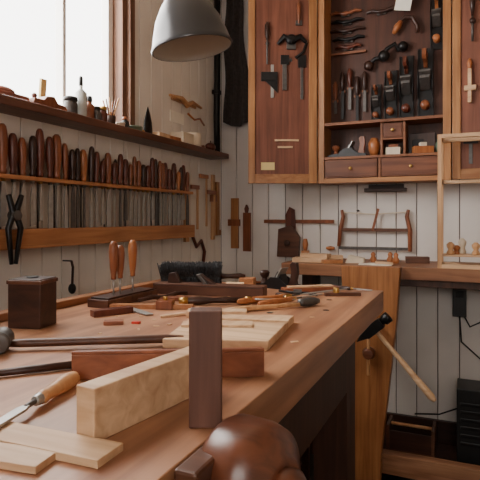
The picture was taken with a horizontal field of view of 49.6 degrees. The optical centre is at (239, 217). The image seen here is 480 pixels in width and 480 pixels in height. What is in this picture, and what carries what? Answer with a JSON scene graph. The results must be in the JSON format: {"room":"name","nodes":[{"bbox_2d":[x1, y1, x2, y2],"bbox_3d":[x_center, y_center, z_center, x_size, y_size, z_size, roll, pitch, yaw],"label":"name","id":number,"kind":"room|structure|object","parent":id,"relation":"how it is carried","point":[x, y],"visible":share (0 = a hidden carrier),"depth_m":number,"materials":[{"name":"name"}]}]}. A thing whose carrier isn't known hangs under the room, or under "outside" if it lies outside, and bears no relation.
{"room":"woodworking shop","nodes":[
{"label":"woodworking shop","id":0,"kind":"room"},
{"bbox_2d":[0,0,220,310],"bbox_3d":[-0.922,-0.115,1.156,0.101,2.534,3.816,0,0,24],"label":"wall","id":1,"kind":"structure","parent":0,"point":[155,79],"depth_m":2.18,"materials":[{"name":"wood"}]},
{"bbox_2d":[63,260,75,293],"bbox_3d":[-0.575,0.199,1.754,0.049,0.115,0.026,0,0,24],"label":"hanging plumb bob","id":2,"kind":"object","parent":1,"relation":"attached to","point":[72,287],"visible":1,"depth_m":1.75,"materials":[{"name":"metal"}]},
{"bbox_2d":[55,0,134,124],"bbox_3d":[-0.766,-0.785,1.478,0.109,0.907,1.436,0,0,24],"label":"window","id":3,"kind":"structure","parent":1,"relation":"in","point":[117,16],"depth_m":2.07,"materials":[{"name":"brown wood"}]},
{"bbox_2d":[0,173,194,250],"bbox_3d":[-0.493,-0.017,1.907,0.076,0.214,1.217,0,0,24],"label":"rack","id":4,"kind":"object","parent":1,"relation":"attached to","point":[32,237],"visible":0.91,"depth_m":1.77,"materials":[{"name":"brown wood"}]},
{"bbox_2d":[5,194,23,264],"bbox_3d":[-0.632,0.032,1.461,0.027,0.198,0.062,0,0,24],"label":"pliers","id":5,"kind":"object","parent":4,"relation":"hanging from","point":[14,214],"visible":1,"depth_m":1.45,"materials":[{"name":"metal"}]},
{"bbox_2d":[0,94,228,159],"bbox_3d":[-0.594,-0.322,1.727,0.180,0.027,2.246,0,0,24],"label":"shelf","id":6,"kind":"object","parent":1,"relation":"attached to","point":[9,105],"depth_m":1.79,"materials":[{"name":"brown wood"}]},
{"bbox_2d":[0,85,28,100],"bbox_3d":[-0.671,-0.355,1.486,0.054,0.040,0.130,0,0,24],"label":"roll","id":7,"kind":"object","parent":6,"relation":"on","point":[4,90],"visible":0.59,"depth_m":1.47,"materials":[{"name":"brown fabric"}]},
{"bbox_2d":[38,78,46,97],"bbox_3d":[-0.624,-0.387,1.646,0.025,0.105,0.036,0,0,24],"label":"card","id":8,"kind":"object","parent":6,"relation":"on","point":[42,82],"visible":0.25,"depth_m":1.64,"materials":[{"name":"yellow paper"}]},
{"bbox_2d":[29,93,66,110],"bbox_3d":[-0.595,-0.355,1.601,0.036,0.040,0.143,0,0,24],"label":"plane","id":9,"kind":"object","parent":6,"relation":"on","point":[49,101],"visible":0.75,"depth_m":1.58,"materials":[{"name":"wood"}]},
{"bbox_2d":[63,96,77,113],"bbox_3d":[-0.558,-0.367,1.711,0.047,0.065,0.047,0,0,24],"label":"glass jar","id":10,"kind":"object","parent":6,"relation":"on","point":[70,102],"visible":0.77,"depth_m":1.69,"materials":[{"name":"glass"}]},
{"bbox_2d":[75,76,86,115],"bbox_3d":[-0.537,-0.407,1.757,0.040,0.144,0.040,0,0,24],"label":"glue bottle","id":11,"kind":"object","parent":6,"relation":"on","point":[80,93],"visible":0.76,"depth_m":1.74,"materials":[{"name":"white plastic"}]},
{"bbox_2d":[87,96,94,117],"bbox_3d":[-0.520,-0.378,1.797,0.035,0.086,0.035,0,0,24],"label":"oil bottle","id":12,"kind":"object","parent":6,"relation":"on","point":[90,107],"visible":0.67,"depth_m":1.79,"materials":[{"name":"glass"}]},
{"bbox_2d":[102,97,119,123],"bbox_3d":[-0.475,-0.389,1.911,0.044,0.109,0.052,0,0,24],"label":"pot","id":13,"kind":"object","parent":6,"relation":"on","point":[111,118],"visible":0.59,"depth_m":1.91,"materials":[{"name":"brown wood"}]},
{"bbox_2d":[143,107,152,133],"bbox_3d":[-0.378,-0.396,2.135,0.021,0.122,0.060,0,0,24],"label":"paddle","id":14,"kind":"object","parent":6,"relation":"on","point":[147,126],"visible":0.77,"depth_m":2.12,"materials":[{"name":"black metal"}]},
{"bbox_2d":[170,132,200,146],"bbox_3d":[-0.246,-0.368,2.416,0.086,0.067,0.187,0,0,24],"label":"box","id":15,"kind":"object","parent":6,"relation":"on","point":[194,138],"visible":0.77,"depth_m":2.37,"materials":[{"name":"beige wood"}]},
{"bbox_2d":[170,110,183,124],"bbox_3d":[-0.295,-0.472,2.441,0.004,0.050,0.122,0,0,24],"label":"paper note","id":16,"kind":"object","parent":1,"relation":"attached to","point":[176,117],"visible":1,"depth_m":2.43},
{"bbox_2d":[169,94,201,108],"bbox_3d":[-0.259,-0.549,2.484,0.036,0.047,0.303,0,0,24],"label":"travisher","id":17,"kind":"object","parent":1,"relation":"attached to","point":[177,98],"visible":1,"depth_m":2.46,"materials":[{"name":"brown wood"}]},
{"bbox_2d":[190,185,199,228],"bbox_3d":[-0.225,-0.053,2.591,0.012,0.222,0.079,0,0,24],"label":"square","id":18,"kind":"object","parent":1,"relation":"hanging from","point":[197,187],"visible":1,"depth_m":2.62,"materials":[{"name":"brown wood"}]},
{"bbox_2d":[191,237,205,261],"bbox_3d":[-0.209,0.157,2.620,0.017,0.151,0.145,0,0,24],"label":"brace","id":19,"kind":"object","parent":1,"relation":"attached to","point":[196,244],"visible":0.76,"depth_m":2.65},
{"bbox_2d":[199,174,208,225],"bbox_3d":[-0.184,-0.089,2.648,0.012,0.265,0.086,0,0,24],"label":"square","id":20,"kind":"object","parent":1,"relation":"hanging from","point":[206,177],"visible":1,"depth_m":2.67,"materials":[{"name":"brown wood"}]},
{"bbox_2d":[207,190,216,235],"bbox_3d":[-0.147,-0.025,2.699,0.012,0.236,0.094,0,0,24],"label":"square","id":21,"kind":"object","parent":1,"relation":"hanging from","point":[214,193],"visible":1,"depth_m":2.73,"materials":[{"name":"brown wood"}]},
{"bbox_2d":[210,175,216,239],"bbox_3d":[-0.141,-0.058,2.770,0.022,0.346,0.050,0,0,24],"label":"gauge","id":22,"kind":"object","parent":1,"relation":"attached to","point":[212,176],"visible":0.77,"depth_m":2.76,"materials":[{"name":"brown wood"}]},
{"bbox_2d":[212,0,220,151],"bbox_3d":[-0.125,-0.849,2.785,0.039,1.066,0.046,0,0,24],"label":"conduit","id":23,"kind":"object","parent":1,"relation":"attached to","point":[216,92],"visible":0.73,"depth_m":2.77,"materials":[{"name":"black metal"}]},
{"bbox_2d":[215,182,220,234],"bbox_3d":[-0.119,-0.050,2.828,0.014,0.288,0.050,0,0,24],"label":"wooden template","id":24,"kind":"object","parent":1,"relation":"hanging from","point":[217,184],"depth_m":2.82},
{"bbox_2d":[243,205,250,250],"bbox_3d":[0.036,0.054,2.804,0.043,0.252,0.027,0,0,24],"label":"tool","id":25,"kind":"object","parent":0,"point":[246,216],"depth_m":2.80,"materials":[{"name":"wood"}]},
{"bbox_2d":[331,49,366,56],"bbox_3d":[0.535,-0.812,2.562,0.173,0.011,0.022,0,0,24],"label":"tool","id":26,"kind":"object","parent":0,"point":[357,51],"depth_m":2.55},
{"bbox_2d":[221,0,479,421],"bbox_3d":[1.121,-0.115,2.393,2.837,2.534,0.101,0,0,24],"label":"wall","id":27,"kind":"structure","parent":0,"point":[428,341],"depth_m":2.50,"materials":[{"name":"wood"}]},
{"bbox_2d":[228,198,239,247],"bbox_3d":[-0.029,0.029,2.835,0.072,0.274,0.023,0,0,24],"label":"wooden bevel gauge","id":28,"kind":"object","parent":27,"relation":"attached to","point":[234,222],"visible":1,"depth_m":2.83},
{"bbox_2d":[223,0,247,126],"bbox_3d":[-0.016,-0.891,2.810,0.145,0.795,0.059,0,0,24],"label":"apron","id":29,"kind":"object","parent":27,"relation":"attached to","point":[235,110],"visible":0.93,"depth_m":2.81,"materials":[{"name":"fabric"}]},
{"bbox_2d":[277,225,300,256],"bbox_3d":[0.251,0.119,2.695,0.122,0.165,0.037,0,0,24],"label":"wooden paddle","id":30,"kind":"object","parent":27,"relation":"attached to","point":[288,245],"visible":1,"depth_m":2.68,"materials":[{"name":"brown wood"}]},
{"bbox_2d":[264,207,333,230],"bbox_3d":[0.299,0.018,2.687,0.374,0.151,0.024,0,0,24],"label":"gauge","id":31,"kind":"object","parent":27,"relation":"attached to","point":[290,215],"visible":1,"depth_m":2.69},
{"bbox_2d":[326,208,411,251],"bbox_3d":[0.625,0.058,2.538,0.414,0.209,0.036,0,0,24],"label":"saw","id":32,"kind":"object","parent":27,"relation":"attached to","point":[408,229],"visible":1,"depth_m":2.51,"materials":[{"name":"brown wood"}]},
{"bbox_2d":[318,0,451,184],"bbox_3d":[0.673,-0.666,2.442,0.594,1.001,0.170,0,0,24],"label":"tool cabinet","id":33,"kind":"object","parent":27,"relation":"hanging from","point":[406,167],"visible":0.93,"depth_m":2.48,"materials":[{"name":"wood"}]},
{"bbox_2d":[265,22,269,63],"bbox_3d":[0.130,-0.835,2.481,0.024,0.202,0.024,0,0,0],"label":"screwdriver","id":34,"kind":"object","parent":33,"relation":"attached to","point":[267,26],"visible":1,"depth_m":2.48,"materials":[{"name":"metal"}]},
{"bbox_2d":[248,0,316,183],"bbox_3d":[0.203,-0.666,2.495,0.328,1.001,0.022,0,0,0],"label":"door","id":35,"kind":"structure","parent":33,"relation":"attached to","point":[285,115],"depth_m":2.49,"materials":[{"name":"brown wood"}]},
{"bbox_2d":[261,162,274,169],"bbox_3d":[0.133,-0.248,2.492,0.065,0.036,0.001,0,0,0],"label":"label","id":36,"kind":"object","parent":35,"relation":"attached to","point":[264,165],"visible":1,"depth_m":2.49,"materials":[{"name":"paper"}]},
{"bbox_2d":[261,65,277,97],"bbox_3d":[0.140,-0.655,2.488,0.079,0.158,0.010,0,0,0],"label":"combination square","id":37,"kind":"object","parent":35,"relation":"attached to","point":[271,78],"visible":1,"depth_m":2.48,"materials":[{"name":"black metal"}]},
{"bbox_2d":[281,55,291,89],"bbox_3d":[0.221,-0.695,2.485,0.054,0.166,0.014,0,0,0],"label":"sliding bevel","id":38,"kind":"object","parent":35,"relation":"attached to","point":[285,59],"visible":1,"depth_m":2.48,"materials":[{"name":"metal"}]},
{"bbox_2d":[298,55,305,98],"bbox_3d":[0.297,-0.673,2.485,0.037,0.209,0.013,0,0,0],"label":"gauge","id":39,"kind":"object","parent":35,"relation":"attached to","point":[302,59],"visible":1,"depth_m":2.48,"materials":[{"name":"metal"}]},
{"bbox_2d":[277,34,307,58],"bbox_3d":[0.249,-0.818,2.474,0.149,0.120,0.035,0,0,0],"label":"brace","id":40,"kind":"object","parent":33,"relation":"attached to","point":[291,39],"visible":1,"depth_m":2.47,"materials":[{"name":"metal"}]},
{"bbox_2d":[333,82,338,113],"bbox_3d":[0.474,-0.598,2.585,0.029,0.158,0.028,0,0,24],"label":"chisel","id":41,"kind":"object","parent":33,"relation":"in","point":[335,85],"visible":1,"depth_m":2.58,"materials":[{"name":"wood"}]},
{"bbox_2d":[340,72,345,118],"bbox_3d":[0.507,-0.605,2.571,0.029,0.230,0.028,0,0,24],"label":"chisel","id":42,"kind":"object","parent":33,"relation":"in","point":[342,75],"visible":1,"depth_m":2.57,"materials":[{"name":"wood"}]},
{"bbox_2d":[330,8,361,17],"bbox_3d":[0.520,-1.011,2.564,0.160,0.031,0.029,0,0,24],"label":"iron spokeshave","id":43,"kind":"object","parent":33,"relation":"in","point":[345,13],"visible":1,"depth_m":2.56,"materials":[{"name":"metal"}]},
{"bbox_2d":[331,17,362,25],"bbox_3d":[0.527,-0.968,2.562,0.160,0.031,0.029,0,0,24],"label":"iron spokeshave","id":44,"kind":"object","parent":33,"relation":"in","point":[345,22],"visible":1,"depth_m":2.56,"materials":[{"name":"metal"}]},
{"bbox_2d":[330,25,364,34],"bbox_3d":[0.527,-0.924,2.562,0.174,0.031,0.029,0,0,24],"label":"iron spokeshave","id":45,"kind":"object","parent":33,"relation":"in","point":[347,30],"visible":1,"depth_m":2.55,"materials":[{"name":"metal"}]},
{"bbox_2d":[335,43,361,50],"bbox_3d":[0.533,-0.842,2.559,0.132,0.031,0.029,0,0,24],"label":"iron spokeshave","id":46,"kind":"object","parent":33,"relation":"on","point":[348,47],"visible":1,"depth_m":2.55,"materials":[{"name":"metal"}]},
{"bbox_2d":[332,34,364,42],"bbox_3d":[0.533,-0.881,2.559,0.160,0.031,0.029,0,0,24],"label":"iron spokeshave","id":47,"kind":"object","parent":33,"relation":"in","point":[347,39],"visible":1,"depth_m":2.55,"materials":[{"name":"metal"}]},
{"bbox_2d":[328,136,369,156],"bbox_3d":[0.520,-0.339,2.494,0.187,0.097,0.065,0,0,29],"label":"plane","id":48,"kind":"object","parent":33,"relation":"in","point":[349,151],"visible":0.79,"depth_m":2.46,"materials":[{"name":"black metal"}]},
{"bbox_2d":[347,68,352,109],"bbox_3d":[0.540,-0.634,2.556,0.029,0.202,0.028,0,0,24],"label":"chisel","id":49,"kind":"object","parent":33,"relation":"in","point":[349,72],"visible":1,"depth_m":2.55,"materials":[{"name":"metal"}]},
{"bbox_2d":[354,76,360,120],"bbox_3d":[0.573,-0.583,2.542,0.029,0.216,0.028,0,0,24],"label":"chisel","id":50,"kind":"object","parent":33,"relation":"in","point":[357,96],"visible":1,"depth_m":2.54,"materials":[{"name":"wood"}]},
{"bbox_2d":[362,71,367,111],"bbox_3d":[0.606,-0.616,2.527,0.029,0.194,0.028,0,0,24],"label":"chisel","id":51,"kind":"object","parent":33,"relation":"in","point":[364,75],"visible":1,"depth_m":2.52,"materials":[{"name":"metal"}]},
{"bbox_2d":[368,138,379,154],"bbox_3d":[0.632,-0.333,2.452,0.055,0.086,0.055,0,0,24],"label":"mallet","id":52,"kind":"object","parent":33,"relation":"in","point":[374,144],"visible":0.85,"depth_m":2.43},
{"bbox_2d":[371,84,380,119],"bbox_3d":[0.647,-0.554,2.485,0.047,0.180,0.070,0,0,24],"label":"plane","id":53,"kind":"object","parent":33,"relation":"in","point":[375,89],"visible":0.88,"depth_m":2.50,"materials":[{"name":"black metal"}]},
{"bbox_2d":[366,6,394,15],"bbox_3d":[0.678,-0.993,2.494,0.146,0.031,0.029,0,0,24],"label":"iron spokeshave","id":54,"kind":"object","parent":33,"relation":"in","point":[381,11],"visible":0.86,"depth_m":2.49,"materials":[{"name":"metal"}]},
{"bbox_2d":[364,41,407,70],"bbox_3d":[0.693,-0.770,2.473,0.206,0.120,0.056,0,0,24],"label":"brace","id":55,"kind":"object","parent":33,"relation":"in","point":[383,55],"visible":1,"depth_m":2.45,"materials":[{"name":"black metal"}]},
{"bbox_2d":[384,70,396,118],"bbox_3d":[0.706,-0.583,2.449,0.059,0.238,0.089,0,0,24],"label":"plane","id":56,"kind":"object","parent":33,"relation":"in","point":[390,77],"visible":0.89,"depth_m":2.47,"materials":[{"name":"black metal"}]},
{"bbox_2d":[386,144,401,154],"bbox_3d":[0.714,-0.315,2.416,0.065,0.050,0.058,0,0,24],"label":"box","id":57,"kind":"object","parent":33,"relation":"in","point":[392,148],"visible":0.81,"depth_m":2.39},
{"bbox_2d":[394,0,411,10],"bbox_3d":[0.772,-1.034,2.439,0.088,0.152,0.056,0,0,24],"label":"paper tag","id":58,"kind":"object","parent":33,"relation":"attached to","point":[405,5],"visible":1,"depth_m":2.42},
{"bbox_2d":[392,15,419,34],"bbox_3d":[0.778,-0.908,2.443,0.124,0.088,0.039,0,0,19],"label":"drill","id":59,"kind":"object","parent":33,"relation":"in","point":[397,26],"visible":1,"depth_m":2.43,"materials":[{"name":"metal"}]},
{"bbox_2d":[399,55,413,117],"bbox_3d":[0.770,-0.612,2.416,0.065,0.302,0.097,0,0,24],"label":"plane","id":60,"kind":"object","parent":33,"relation":"in","point":[406,63],"visible":0.87,"depth_m":2.44,"materials":[{"name":"black metal"}]},
{"bbox_2d":[409,132,435,152],"bbox_3d":[0.843,-0.341,2.404,0.115,0.101,0.040,0,0,24],"label":"compartment","id":61,"kind":"object","parent":33,"relation":"in","point":[415,139],"visible":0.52,"depth_m":2.39,"materials":[{"name":"black wood"}]},
{"bbox_2d":[412,142,433,152],"bbox_3d":[0.824,-0.315,2.344,0.086,0.050,0.043,0,0,4],"label":"wooden box","id":62,"kind":"object","parent":33,"relation":"in","point":[422,148],"visible":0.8,"depth_m":2.32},
{"bbox_2d":[417,47,433,115],"bbox_3d":[0.846,-0.626,2.378,0.070,0.324,0.105,0,0,24],"label":"plane","id":63,"kind":"object","parent":33,"relation":"in","point":[425,67],"visible":0.87,"depth_m":2.41,"materials":[{"name":"black metal"}]},
{"bbox_2d":[430,0,442,49],"bbox_3d":[0.894,-0.907,2.368,0.056,0.259,0.084,0,0,24],"label":"plane","id":64,"kind":"object","parent":33,"relation":"in","point":[436,6],"visible":0.99,"depth_m":2.39,"materials":[{"name":"black metal"}]},
{"bbox_2d":[452,0,479,179],"bbox_3d":[1.095,-0.666,2.158,0.396,1.001,0.022,0,0,28],"label":"door","id":65,"kind":"structure","parent":33,"relation":"attached to","point":[465,115],"depth_m":2.23,"materials":[{"name":"brown wood"}]},
{"bbox_2d":[464,58,475,102],"bbox_3d":[0.976,-0.583,2.204,0.047,0.187,0.022,0,0,28],"label":"gauge","id":66,"kind":"object","parent":65,"relation":"attached to","point":[469,87],"visible":1,"depth_m":2.20,"materials":[{"name":"brown wood"}]},
{"bbox_2d":[463,137,477,163],"bbox_3d":[0.981,-0.288,2.211,0.058,0.115,0.005,0,0,28],"label":"square","id":67,"kind":"object","parent":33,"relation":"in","point":[470,143],"visible":0.62,"depth_m":2.21,"materials":[{"name":"black metal"}]},
{"bbox_2d":[469,0,475,40],"bbox_3d":[0.983,-0.850,2.199,0.025,0.202,0.026,0,0,24],"label":"screwdriver","id":68,"kind":"object","parent":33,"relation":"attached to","point":[472,20],"visible":1,"depth_m":2.19,"materials":[{"name":"metal"}]},
{"bbox_2d":[364,184,406,191],"bbox_3d":[0.699,-0.144,2.497,0.194,0.036,0.050,0,0,24],"label":"peg rail","id":69,"kind":"object","parent":27,"relation":"attached to","point":[385,187],"visible":1,"depth_m":2.49,"materials":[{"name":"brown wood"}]},
{"bbox_2d":[415,317,479,414],"bbox_3d":[0.976,0.592,2.371,0.342,0.667,0.022,0,0,24],"label":"extension cord","id":70,"kind":"object","parent":27,"relation":"attached to","point":[466,346],"visible":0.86,"depth_m":2.36,"materials":[{"name":"black plastic"}]},
{"bbox_2d":[453,289,466,316],"bbox_3d":[0.999,0.382,2.366,0.058,0.130,0.048,0,0,24],"label":"power adapter","id":71,"kind":"object","parent":27,"relation":"attached to","point":[459,295],"visible":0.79,"depth_m":2.35,"materials":[{"name":"black plastic"}]},
{"bbox_2d":[300,454,414,479],"bbox_3d":[0.326,1.188,0.604,2.844,0.072,4.032,0,0,24],"label":"floor","id":72,"kind":"structure","parent":0,"point":[384,476],"depth_m":2.33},
{"bbox_2d":[0,279,382,479],"bbox_3d":[-0.247,0.669,0.780,0.644,0.966,1.732,0,0,24],"label":"workbench","id":73,"kind":"object","parent":72,"relation":"on","point":[307,386],"depth_m":0.80,"materials":[{"name":"brown wood"}]},
{"bbox_2d":[0,442,55,473],"bbox_3d":[-0.215,0.198,0.439,0.122,0.006,0.030,0,0,16],"label":"board","id":74,"kind":"object","parent":73,"relation":"on","point":[13,457],"visible":1,"depth_m":0.42,"materials":[{"name":"beige wood"}]},
{"bbox_2d":[6,275,57,328],"bbox_3d":[-0.388,0.155,0.974,0.069,0.093,0.062,0,0,10],"label":"box","id":75,"kind":"object","parent":73,"relation":"on","point":[31,299],"visible":1,"depth_m":0.95,"materials":[{"name":"brown wood"}]},
{"bbox_2d":[0,361,71,376],"bbox_3d":[-0.269,0.196,0.673,0.122,0.010,0.010,0,0,-25],"label":"wooden dowel","id":76,"kind":"object","parent":73,"relation":"on","point":[68,364],"visible":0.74,"depth_m":0.67,"materials":[{"name":"black wood"}]},
{"bbox_2d":[0,371,79,426],"bbox_3d":[-0.214,0.192,0.543,0.019,0.019,0.170,0,0,10],"label":"chisel","id":77,"kind":"object","parent":73,"relation":"on","point":[62,384],"visible":1,"depth_m":0.56,"materials":[{"name":"brown wood"}]},
{"bbox_2d":[0,421,122,468],"bbox_3d":[-0.171,0.198,0.459,0.137,0.007,0.036,0,0,22],"label":"board","id":78,"kind":"object","parent":73,"relation":"on","point":[92,452],"visible":1,"depth_m":0.45,"materials":[{"name":"beige wood"}]},
{"bbox_2d":[0,327,183,354],"bbox_3d":[-0.234,0.184,0.809,0.291,0.033,0.047,0,0,-13],"label":"hammer","id":79,"kind":"object","parent":73,"relation":"on","point":[7,337],"visible":0.98,"depth_m":0.80,"materials":[{"name":"brown wood"}]},
{"bbox_2d":[103,319,123,325],"bbox_3d":[-0.240,0.198,0.988,0.036,0.007,0.022,0,0,-11],"label":"scrap","id":80,"kind":"object","parent":73,"relation":"on","point":[109,321],"visible":1,"depth_m":0.98,"materials":[{"name":"red wood"}]},
{"bbox_2d":[90,306,152,317],"bbox_3d":[-0.252,0.195,1.084,0.107,0.013,0.101,0,0,-37],"label":"knife","id":81,"kind":"object","parent":73,"relation":"on","point":[111,311],"visible":1,"depth_m":1.08,"materials":[{"name":"wood"}]},
{"bbox_2d":[87,287,157,307],"bbox_3d":[-0.279,0.190,1.257,0.058,0.022,0.202,0,0,24],"label":"stand","id":82,"kind":"object","parent":73,"relation":"on","point":[126,296],"visible":0.9,"depth_m":1.22,"materials":[{"name":"brown wood"}]},
{"bbox_2d":[109,240,136,294],"bbox_3d":[-0.281,0.117,1.252,0.022,0.125,0.098,0,0,24],"label":"chisel","id":83,"kind":"object","parent":82,"relation":"on","point":[116,252],"visible":1,"depth_m":1.23,"materials":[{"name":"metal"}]},
{"bbox_2d":[77,346,188,438],"bbox_3d":[-0.095,0.177,0.540,0.024,0.050,0.170,0,0,32],"label":"wood block","id":84,"kind":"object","parent":73,"relation":"on","point":[110,404],"depth_m":0.50,"materials":[{"name":"beige wood"}]},
{"bbox_2d":[109,296,193,309],"bbox_3d":[-0.197,0.188,1.158,0.187,0.027,0.036,0,0,4],"label":"gauge","id":85,"kind":"object","parent":73,"relation":"on","point":[165,303],"visible":0.84,"depth_m":1.15,"materials":[{"name":"brown wood"}]},
{"bbox_2d":[138,291,187,301],"bbox_3d":[-0.188,0.193,1.284,0.032,0.016,0.157,0,0,32],"label":"spokeshave","id":86,"kind":"object","parent":73,"relation":"on","point":[150,297],"visible":0.71,"depth_m":1.27,"materials":[{"name":"brown wood"}]},
{"bbox_2d":[72,347,263,379],"bbox_3d":[-0.090,0.184,0.665,0.240,0.036,0.026,0,0,-4],"label":"beam","id":87,"kind":"structure","parent":73,"relation":"on","point":[236,361],"depth_m":0.65,"materials":[{"name":"red wood"}]},
{"bbox_2d":[157,261,244,282],"bbox_3d":[-0.110,0.165,1.520,0.253,0.075,0.074,0,0,3],"label":"brush","id":88,"kind":"object","parent":73,"relation":"on","point":[187,271],"visible":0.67,"depth_m":1.50,"materials":[{"name":"black metal"}]},
{"bbox_2d":[189,307,221,427],"bbox_3d":[-0.033,0.145,0.510,0.032,0.112,0.024,0,0,-1],"label":"post","id":89,"kind":"object","parent":73,"relation":"on","point":[205,323],"visible":0.89,"depth_m":0.50,"materials":[{"name":"brown wood"}]},
{"bbox_2d":[153,272,266,296],"bbox_3d":[-0.081,0.173,1.365,0.302,0.057,0.045,0,0,16],"label":"plane","id":90,"kind":"object","parent":73,"relation":"on","point":[207,287],"visible":0.94,"depth_m":1.35,"materials":[{"name":"brown wood"}]},
{"bbox_2d":[186,308,246,317],"bbox_3d":[-0.047,0.195,1.068,0.122,0.013,0.036,0,0,2],"label":"pine offcut","id":91,"kind":"object","parent":73,"relation":"on","point":[229,311],"visible":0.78,"depth_m":1.05,"materials":[{"name":"beige wood"}]},
{"bbox_2d":[179,296,273,304],"bbox_3d":[-0.028,0.192,1.214,0.229,0.020,0.020,0,0,-6],"label":"brass-ferruled awl","id":92,"kind":"object","parent":73,"relation":"on","point":[197,300],"visible":0.89,"depth_m":1.20,"materials":[{"name":"wood"}]},
{"bbox_2d":[163,314,293,349],"bbox_3d":[-0.008,0.192,0.903,0.190,0.019,0.229,0,0,9],"label":"panel","id":93,"kind":"object","parent":73,"relation":"on","point":[264,335],"depth_m":0.86,"materials":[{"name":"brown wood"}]},
{"bbox_2d":[174,413,306,479],"bbox_3d":[0.013,0.352,0.454,0.094,0.345,0.120,0,0,24],"label":"bench vise","id":94,"kind":"object","parent":73,"relation":"attached to","point":[243,446],"visible":1,"depth_m":0.44,"materials":[{"name":"brown wood"}]},
{"bbox_2d":[226,277,255,283],"bbox_3d":[-0.001,0.187,1.475,0.060,0.029,0.114,0,0,24],"label":"hardwood offcuts","id":95,"kind":"object","parent":73,"relation":"on","point":[245,280],"visible":0.41,"depth_m":1.49,"materials":[{"name":"brown wood"}]},
{"bbox_2d":[231,297,319,311],"bbox_3d":[0.078,0.191,1.147,0.236,0.021,0.021,0,0,-27],"label":"hammer","id":96,"kind":"object","parent":73,"relation":"on","point":[308,301],"visible":0.91,"depth_m":1.15,"materials":[{"name":"brown wood"}]},
{"bbox_2d":[256,262,300,289],"bbox_3d":[0.111,0.163,1.498,0.151,0.078,0.052,0,0,39],"label":"plane","id":97,"kind":"object","parent":73,"relation":"on","point":[281,279],"visible":0.77,"depth_m":1.48,"materials":[{"name":"black metal"}]},
{"bbox_2d":[257,293,322,304],"bbox_3d":[0.125,0.193,1.244,0.233,0.016,0.016,0,0,-44],"label":"screwdriver","id":98,"kind":"object","parent":73,"relation":"on","point":[286,299],"visible":0.88,"depth_m":1.21,"materials":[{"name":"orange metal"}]},
{"bbox_2d":[237,288,346,304],"bbox_3d":[0.142,0.193,1.309,0.368,0.016,0.016,0,0,-37],"label":"chisel","id":99,"kind":"object","parent":73,"relation":"on","point":[246,300],"visible":0.78,"depth_m":1.25,"materials":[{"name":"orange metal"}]},
{"bbox_2d":[281,284,337,291],"bbox_3d":[0.193,0.194,1.434,0.158,0.016,0.036,0,0,-15],"label":"block","id":100,"kind":"object","parent":73,"relation":"on","point":[305,288],"visible":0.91,"depth_m":1.42,"materials":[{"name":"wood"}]},
{"bbox_2d":[324,287,360,296],"bbox_3d":[0.265,0.191,1.347,0.094,0.022,0.018,0,0,-5],"label":"gauge","id":101,"kind":"object","parent":73,"relation":"on","point":[335,292],"visible":1,"depth_m":1.34,"materials":[{"name":"brown wood"}]},
{"bbox_2d":[341,264,401,479],"bbox_3d":[0.532,0.675,2.128,0.237,0.954,0.104,0,0,24],"label":"vise","id":102,"kind":"object","parent":72,"relation":"on","point":[373,359],"visible":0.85,"depth_m":2.12,"materials":[{"name":"brown wood"}]},
{"bbox_2d":[357,312,435,401],"bbox_3d":[0.611,0.524,2.025,0.293,0.322,0.122,0,0,24],"label":"hammer","id":103,"kind":"object","parent":102,"relation":"hanging from","point":[378,324],"visible":0.87,"depth_m":1.99,"materials":[{"name":"brown wood"}]},
{"bbox_2d":[281,252,479,479],"bbox_3d":[1.012,0.653,2.180,1.642,0.997,0.371,0,0,24],"label":"workbench","id":104,"kind":"object","parent":72,"relation":"on","point":[402,464],"depth_m":2.12,"materials":[{"name":"brown wood"}]},
{"bbox_2d":[292,253,342,263],"bbox_3d":[0.356,0.182,2.378,0.233,0.038,0.173,0,0,7],"label":"wood board","id":105,"kind":"object","parent":104,"relation":"on","point":[324,258],"visible":1,"depth_m":2.36,"materials":[{"name":"brown wood"}]},
{"bbox_2d":[345,255,364,262],"bbox_3d":[0.518,0.184,2.336,0.087,0.036,0.045,0,0,13],"label":"wedge","id":106,"kind":"object","parent":104,"relation":"on","point":[351,258],"visible":0.9,"depth_m":2.32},
{"bbox_2d":[358,261,392,265],"bbox_3d":[0.587,0.194,2.246,0.144,0.016,0.110,0,0,15],"label":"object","id":107,"kind":"object","parent":104,"relation":"on","point":[377,263],"visible":0.9,"depth_m":2.21,"materials":[{"name":"brown wood"}]},
{"bbox_2d":[405,256,429,263],"bbox_3d":[0.793,0.187,2.326,0.101,0.029,0.043,0,0,12],"label":"block","id":108,"kind":"object","parent":104,"relation":"on","point":[408,259],"visible":1,"depth_m":2.31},
{"bbox_2d":[438,132,479,269],"bbox_3d":[0.981,-0.067,2.078,0.351,0.536,0.145,0,0,24],"label":"shelf unit","id":109,"kind":"object","parent":104,"relation":"on","point":[472,136],"visible":1,"depth_m":2.08,"materials":[{"name":"brown wood"}]},
{"bbox_2d":[383,412,456,460],"bbox_3d":[1.098,1.044,2.197,1.210,0.216,0.263,0,0,24],"label":"storage shelf","id":110,"kind":"object","parent":72,"relation":"on","point":[446,448],"visible":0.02,"depth_m":2.39,"materials":[{"name":"brown wood"}]},
{"bbox_2d":[386,415,436,457],"bbox_3d":[0.761,0.968,2.309,0.202,0.115,0.130,0,0,24],"label":"tote","id":111,"kind":"object","parent":110,"relation":"on","point":[424,445],"visible":0.94,"depth_m":2.26,"materials":[{"name":"brown wood"}]},
{"bbox_2d":[457,378,479,464],"bbox_3d":[1.036,0.868,2.183,0.230,0.317,0.166,0,0,24],"label":"heater","id":112,"kind":"object","parent":110,"relation":"on","point":[468,391],"visible":1,"depth_m":2.14,"materials":[{"name":"black plastic"}]},
{"bbox_3d":[0.326,-1.418,0.604,2.844,0.072,4.032,0,0,24],"label":"ceiling","id":113,"kind":"structure","parent":0,"visible":0},
{"bbox_2d":[151,0,231,61],"bbox_3d":[-0.120,-0.894,1.297,0.202,0.978,0.204,0,0,24],"label":"pendant lamp","id":114,"kind":"object","parent":113,"relation":"hanging from","point":[184,30],"visible":1,"depth_m":1.24,"materials":[{"name":"metal"}]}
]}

